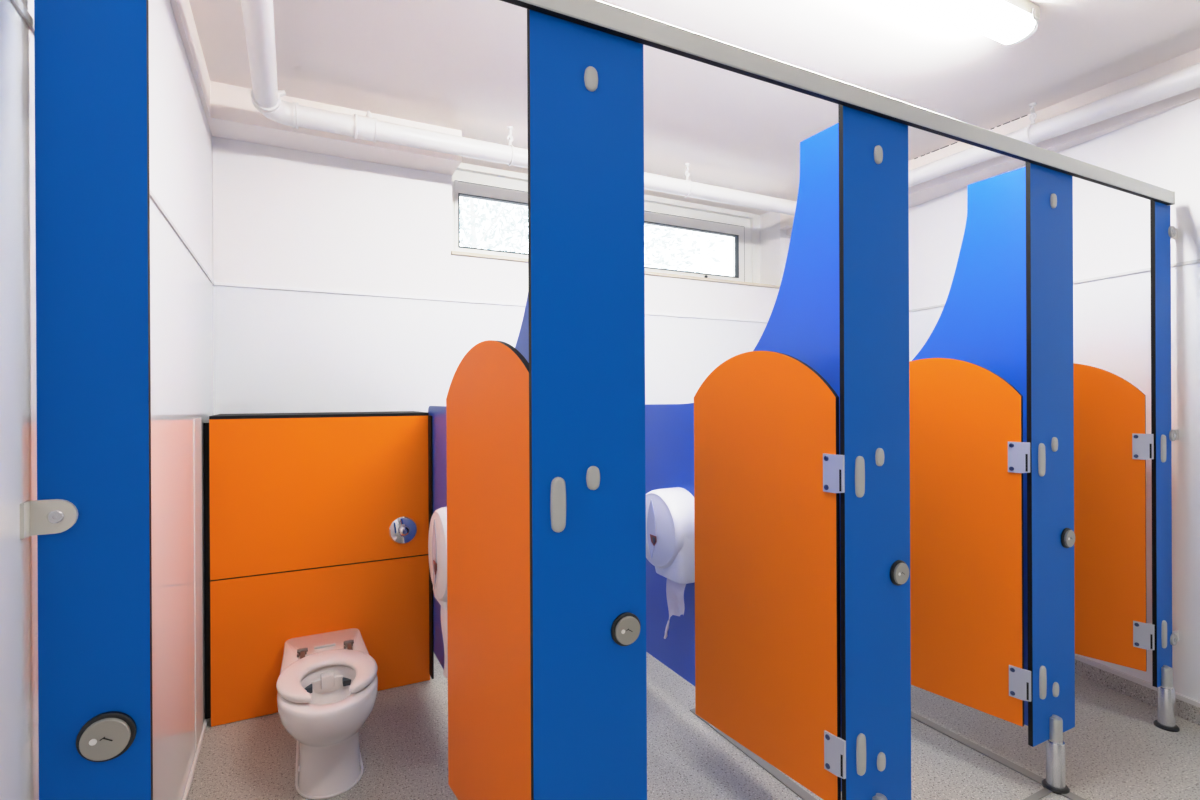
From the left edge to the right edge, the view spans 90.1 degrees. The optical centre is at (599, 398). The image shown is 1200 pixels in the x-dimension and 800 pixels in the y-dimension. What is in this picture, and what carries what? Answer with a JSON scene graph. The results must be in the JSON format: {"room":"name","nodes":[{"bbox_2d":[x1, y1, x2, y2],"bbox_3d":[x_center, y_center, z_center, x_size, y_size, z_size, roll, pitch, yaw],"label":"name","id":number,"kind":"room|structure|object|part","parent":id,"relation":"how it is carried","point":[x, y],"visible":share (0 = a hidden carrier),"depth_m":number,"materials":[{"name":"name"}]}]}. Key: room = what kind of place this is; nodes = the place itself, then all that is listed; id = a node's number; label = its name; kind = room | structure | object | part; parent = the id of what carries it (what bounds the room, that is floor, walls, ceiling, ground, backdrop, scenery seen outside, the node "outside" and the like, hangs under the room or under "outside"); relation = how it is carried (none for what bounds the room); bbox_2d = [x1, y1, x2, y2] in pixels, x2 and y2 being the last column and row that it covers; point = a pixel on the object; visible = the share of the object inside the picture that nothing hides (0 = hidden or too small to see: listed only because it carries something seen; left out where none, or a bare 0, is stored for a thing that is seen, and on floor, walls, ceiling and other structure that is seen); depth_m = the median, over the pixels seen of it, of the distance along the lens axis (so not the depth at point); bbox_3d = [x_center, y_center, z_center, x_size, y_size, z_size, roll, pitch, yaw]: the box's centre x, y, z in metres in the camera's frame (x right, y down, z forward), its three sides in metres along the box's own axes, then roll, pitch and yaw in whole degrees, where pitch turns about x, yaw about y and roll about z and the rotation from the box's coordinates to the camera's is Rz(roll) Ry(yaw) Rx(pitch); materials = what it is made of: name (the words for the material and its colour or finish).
{"room":"public restroom","nodes":[
{"label":"public restroom","id":0,"kind":"room"},
{"bbox_2d":[0,0,213,799],"bbox_3d":[-0.688,-0.023,0.579,0.100,2.430,4.857,0,0,-27],"label":"wall","id":1,"kind":"structure","parent":0,"point":[180,136],"depth_m":1.46,"materials":[{"name":"white paint"}]},
{"bbox_2d":[10,0,213,284],"bbox_3d":[-0.576,-0.481,0.469,0.004,0.012,4.557,0,0,-27],"label":"trim","id":2,"kind":"structure","parent":1,"relation":"attached to","point":[19,6],"depth_m":1.47,"materials":[{"name":"white"}]},
{"bbox_2d":[170,0,209,117],"bbox_3d":[-0.532,-1.167,0.385,0.014,0.144,4.366,0,0,-27],"label":"trim","id":3,"kind":"structure","parent":1,"relation":"attached to","point":[182,10],"depth_m":1.96,"materials":[{"name":"white paint"}]},
{"bbox_2d":[182,718,208,799],"bbox_3d":[-1.160,1.185,1.639,0.010,0.016,1.937,0,0,-27],"label":"baseboard","id":4,"kind":"structure","parent":1,"relation":"attached to","point":[185,796],"depth_m":1.94,"materials":[{"name":"white"}]},
{"bbox_2d":[194,418,202,750],"bbox_3d":[-1.388,0.624,2.072,0.002,1.109,0.165,0,0,-27],"label":"trim","id":5,"kind":"structure","parent":1,"relation":"attached to","point":[197,422],"depth_m":2.06,"materials":[{"name":"white plastic"}]},
{"bbox_2d":[212,136,790,414],"bbox_3d":[-0.087,-0.029,3.442,3.571,2.430,0.301,0,0,-27],"label":"wall","id":6,"kind":"structure","parent":0,"point":[283,217],"depth_m":2.77,"materials":[{"name":"white paint"}]},
{"bbox_2d":[452,163,527,258],"bbox_3d":[-0.349,-0.977,3.392,1.000,0.530,0.082,0,0,-27],"label":"window","id":7,"kind":"structure","parent":6,"relation":"in","point":[470,181],"depth_m":3.23,"materials":[{"name":"white plastic"}]},
{"bbox_2d":[214,282,767,322],"bbox_3d":[-0.042,-0.485,3.294,3.521,0.013,0.008,0,0,-27],"label":"trim","id":8,"kind":"structure","parent":6,"relation":"attached to","point":[215,283],"depth_m":2.85,"materials":[{"name":"white plastic"}]},
{"bbox_2d":[206,81,796,229],"bbox_3d":[-0.004,-1.172,3.211,3.521,0.143,0.192,0,0,-27],"label":"trim","id":9,"kind":"structure","parent":6,"relation":"attached to","point":[233,114],"depth_m":2.55,"materials":[{"name":"white paint"}]},
{"bbox_2d":[451,251,779,288],"bbox_3d":[0.179,-0.720,3.525,2.148,0.018,0.225,0,0,-27],"label":"trim","id":10,"kind":"structure","parent":6,"relation":"attached to","point":[469,254],"depth_m":3.50,"materials":[{"name":"white paint"}]},
{"bbox_2d":[644,194,752,282],"bbox_3d":[0.558,-0.982,3.854,1.035,0.530,0.082,0,0,-27],"label":"window","id":11,"kind":"structure","parent":6,"relation":"in","point":[658,211],"depth_m":3.90,"materials":[{"name":"white plastic"}]},
{"bbox_2d":[750,214,759,282],"bbox_3d":[1.056,-0.985,4.113,0.088,0.530,0.074,0,0,-27],"label":"trim","id":12,"kind":"structure","parent":6,"relation":"attached to","point":[755,221],"depth_m":4.07,"materials":[{"name":"white plastic"}]},
{"bbox_2d":[187,652,1199,799],"bbox_3d":[0.969,1.233,1.389,3.776,0.100,5.000,0,0,-27],"label":"floor","id":13,"kind":"structure","parent":0,"point":[1115,750],"depth_m":2.00,"materials":[{"name":"plastic"}]},
{"bbox_2d":[20,0,152,799],"bbox_3d":[-0.661,0.236,0.776,0.124,1.912,0.068,0,0,-27],"label":"pilaster","id":14,"kind":"object","parent":13,"relation":"on","point":[90,516],"visible":1,"depth_m":0.78,"materials":[{"name":"blue laminate"}]},
{"bbox_2d":[203,411,433,726],"bbox_3d":[-1.145,0.628,2.484,0.806,1.129,0.425,0,0,-27],"label":"panel","id":15,"kind":"object","parent":13,"relation":"on","point":[315,523],"visible":0.95,"depth_m":2.32,"materials":[{"name":"orange laminate"}]},
{"bbox_2d":[209,411,428,418],"bbox_3d":[-1.152,0.070,2.512,0.779,0.012,0.370,0,0,-27],"label":"shelf","id":16,"kind":"object","parent":15,"relation":"attached to","point":[393,414],"depth_m":2.39,"materials":[{"name":"black"}]},
{"bbox_2d":[428,294,528,669],"bbox_3d":[-0.364,0.162,1.849,0.013,1.774,1.598,0,0,-27],"label":"wall","id":17,"kind":"structure","parent":15,"relation":"attached to","point":[438,413],"depth_m":2.35,"materials":[{"name":"blue laminate"}]},
{"bbox_2d":[428,507,447,678],"bbox_3d":[-0.454,0.631,1.875,0.127,0.585,0.296,0,0,-27],"label":"dispenser","id":18,"kind":"object","parent":17,"relation":"attached to","point":[437,538],"visible":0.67,"depth_m":1.84,"materials":[{"name":"white plastic"}]},
{"bbox_2d":[276,628,377,799],"bbox_3d":[-0.930,1.040,2.043,0.299,0.304,0.663,0,0,-27],"label":"toilet","id":19,"kind":"object","parent":13,"relation":"on","point":[327,683],"visible":1,"depth_m":1.84,"materials":[{"name":"white ceramic"}]},
{"bbox_3d":[-0.890,0.899,1.964,0.299,0.023,0.346,0,0,-27],"label":"seat","id":20,"kind":"part","parent":19,"relation":"part of","materials":[{"name":"white plastic"}]},
{"bbox_2d":[527,9,646,799],"bbox_3d":[-0.012,0.232,1.107,0.234,1.912,0.068,0,0,-27],"label":"pilaster","id":21,"kind":"object","parent":13,"relation":"on","point":[585,85],"visible":1,"depth_m":1.11,"materials":[{"name":"blue laminate"}]},
{"bbox_2d":[446,340,530,799],"bbox_3d":[-0.242,0.430,1.318,0.019,1.113,0.520,0,0,-33],"label":"door","id":22,"kind":"structure","parent":21,"relation":"attached to","point":[488,488],"depth_m":1.30,"materials":[{"name":"orange laminate"}]},
{"bbox_2d":[500,0,1174,205],"bbox_3d":[0.670,-0.712,1.454,3.122,0.046,0.020,0,0,-27],"label":"headrail","id":23,"kind":"object","parent":21,"relation":"attached to","point":[594,14],"visible":1,"depth_m":1.34,"materials":[{"name":"grey metal"}]},
{"bbox_2d":[838,104,910,799],"bbox_3d":[0.687,0.228,1.463,0.235,1.912,0.068,0,0,-27],"label":"pilaster","id":24,"kind":"object","parent":13,"relation":"on","point":[873,150],"visible":1,"depth_m":1.46,"materials":[{"name":"blue laminate"}]},
{"bbox_2d":[694,351,845,799],"bbox_3d":[0.440,0.427,1.643,0.019,1.113,0.534,0,0,-31],"label":"door","id":25,"kind":"structure","parent":24,"relation":"attached to","point":[769,468],"depth_m":1.60,"materials":[{"name":"orange laminate"}]},
{"bbox_3d":[0.680,1.004,1.458,0.036,0.075,0.036,0,0,-27],"label":"leg post","id":26,"kind":"part","parent":24,"relation":"part of","materials":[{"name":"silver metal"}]},
{"bbox_2d":[1026,162,1074,794],"bbox_3d":[1.386,0.224,1.819,0.235,1.912,0.068,0,0,-27],"label":"pilaster","id":27,"kind":"object","parent":13,"relation":"on","point":[1049,193],"visible":1,"depth_m":1.81,"materials":[{"name":"blue laminate"}]},
{"bbox_2d":[909,358,1030,726],"bbox_3d":[1.115,0.423,1.985,0.019,1.113,0.534,0,0,-36],"label":"door","id":28,"kind":"structure","parent":27,"relation":"attached to","point":[969,455],"depth_m":1.90,"materials":[{"name":"orange laminate"}]},
{"bbox_3d":[1.379,1.099,1.815,0.048,0.138,0.048,0,0,-27],"label":"leg","id":29,"kind":"part","parent":27,"relation":"part of","materials":[{"name":"silver metal"}]},
{"bbox_3d":[1.379,1.000,1.815,0.036,0.075,0.036,0,0,-27],"label":"leg post","id":30,"kind":"part","parent":27,"relation":"part of","materials":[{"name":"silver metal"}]},
{"bbox_2d":[1150,200,1179,731],"bbox_3d":[2.061,0.221,2.164,0.182,1.912,0.068,0,0,-27],"label":"pilaster","id":31,"kind":"object","parent":13,"relation":"on","point":[1161,232],"visible":1,"depth_m":2.14,"materials":[{"name":"blue laminate"}]},
{"bbox_2d":[1073,363,1154,671],"bbox_3d":[1.787,0.419,2.324,0.019,1.113,0.534,0,0,-40],"label":"door","id":32,"kind":"structure","parent":31,"relation":"attached to","point":[1112,445],"depth_m":2.21,"materials":[{"name":"orange laminate"}]},
{"bbox_3d":[2.026,0.147,2.162,0.119,1.764,0.013,0,0,-27],"label":"panel","id":33,"kind":"part","parent":31,"relation":"part of","materials":[{"name":"blue laminate"}]},
{"bbox_3d":[2.027,1.096,2.145,0.048,0.138,0.048,0,0,-27],"label":"leg","id":34,"kind":"part","parent":31,"relation":"part of","materials":[{"name":"silver metal"}]},
{"bbox_3d":[2.026,0.996,2.145,0.036,0.075,0.036,0,0,-27],"label":"leg post","id":35,"kind":"part","parent":31,"relation":"part of","materials":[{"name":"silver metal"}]},
{"bbox_3d":[2.105,-0.606,2.204,0.059,0.038,0.008,0,0,-27],"label":"bracket plate","id":36,"kind":"part","parent":31,"relation":"part of","materials":[{"name":"white metal"}]},
{"bbox_3d":[2.113,0.879,2.205,0.059,0.038,0.008,0,0,-27],"label":"bracket plate","id":37,"kind":"part","parent":31,"relation":"part of","materials":[{"name":"white metal"}]},
{"bbox_2d":[189,0,1199,214],"bbox_3d":[0.940,-1.297,1.436,3.792,0.100,5.100,0,0,-27],"label":"ceiling","id":38,"kind":"structure","parent":0,"point":[461,65],"depth_m":2.22,"materials":[{"name":"white paint"}]},
{"bbox_2d":[241,0,1199,215],"bbox_3d":[0.956,-1.158,1.105,2.990,0.179,4.258,0,0,-27],"label":"ceiling pipe","id":39,"kind":"object","parent":38,"relation":"hanging from","point":[258,15],"visible":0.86,"depth_m":2.43,"materials":[{"name":"white plastic"}]},
{"bbox_2d":[908,0,1039,43],"bbox_3d":[0.623,-1.201,1.567,1.705,0.090,0.107,0,0,-27],"label":"ceiling light","id":40,"kind":"object","parent":38,"relation":"attached to","point":[1004,21],"visible":1,"depth_m":1.85,"materials":[{"name":"white plastic"}]},
{"bbox_2d":[645,123,841,791],"bbox_3d":[0.331,0.158,2.203,0.013,1.774,1.598,0,0,-27],"label":"wall","id":41,"kind":"structure","parent":0,"point":[803,323],"depth_m":1.73,"materials":[{"name":"blue laminate"}]},
{"bbox_2d":[646,487,694,638],"bbox_3d":[0.248,0.612,2.216,0.127,0.555,0.296,0,0,-27],"label":"dispenser","id":42,"kind":"object","parent":41,"relation":"attached to","point":[670,531],"visible":0.89,"depth_m":2.12,"materials":[{"name":"white plastic"}]},
{"bbox_2d":[690,708,816,799],"bbox_3d":[0.542,1.183,1.914,0.032,0.004,0.822,0,0,-27],"label":"trim","id":43,"kind":"structure","parent":41,"relation":"attached to","point":[769,768],"depth_m":1.91,"materials":[{"name":"grey metal"}]},
{"bbox_2d":[912,167,1027,725],"bbox_3d":[1.026,0.154,2.557,0.013,1.774,1.598,0,0,-27],"label":"wall","id":44,"kind":"structure","parent":0,"point":[981,322],"depth_m":1.99,"materials":[{"name":"blue laminate"}]},
{"bbox_2d":[911,711,1085,799],"bbox_3d":[1.024,1.180,1.979,0.510,0.004,1.800,0,0,-27],"label":"trim","id":45,"kind":"structure","parent":44,"relation":"attached to","point":[1043,792],"depth_m":1.95,"materials":[{"name":"grey metal"}]},
{"bbox_2d":[909,99,1199,700],"bbox_3d":[2.237,-0.039,2.070,0.100,2.430,4.934,0,0,-18],"label":"wall","id":46,"kind":"structure","parent":0,"point":[1112,316],"depth_m":2.33,"materials":[{"name":"white paint"}]},
{"bbox_2d":[914,115,1026,158],"bbox_3d":[1.766,-1.252,2.891,0.002,0.004,0.542,0,0,-27],"label":"trim","id":47,"kind":"structure","parent":46,"relation":"attached to","point":[1025,115],"depth_m":2.78,"materials":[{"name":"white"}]},
{"bbox_2d":[787,48,1199,235],"bbox_3d":[1.901,-1.164,3.023,0.358,0.178,2.257,0,0,-27],"label":"trim","id":48,"kind":"structure","parent":46,"relation":"attached to","point":[926,191],"depth_m":2.53,"materials":[{"name":"white paint"}]},
{"bbox_2d":[909,259,1199,311],"bbox_3d":[2.234,-0.494,1.901,0.006,0.011,4.615,0,0,-18],"label":"trim","id":49,"kind":"structure","parent":46,"relation":"attached to","point":[1197,260],"depth_m":2.40,"materials":[{"name":"white plastic"}]},
{"bbox_2d":[1075,654,1199,724],"bbox_3d":[2.239,1.134,1.901,0.014,0.083,4.616,0,0,-18],"label":"baseboard","id":50,"kind":"structure","parent":46,"relation":"attached to","point":[1187,708],"depth_m":2.36,"materials":[{"name":"plastic"}]},
{"label":"outside","id":51,"kind":"structure","parent":0,"visible":0},
{"bbox_2d":[460,198,724,272],"bbox_3d":[-1.889,-1.836,9.316,8.444,6.061,2.282,0,0,-27],"label":"tree","id":52,"kind":"object","parent":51,"point":[473,239],"visible":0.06,"depth_m":9.72,"materials":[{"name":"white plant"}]}
]}

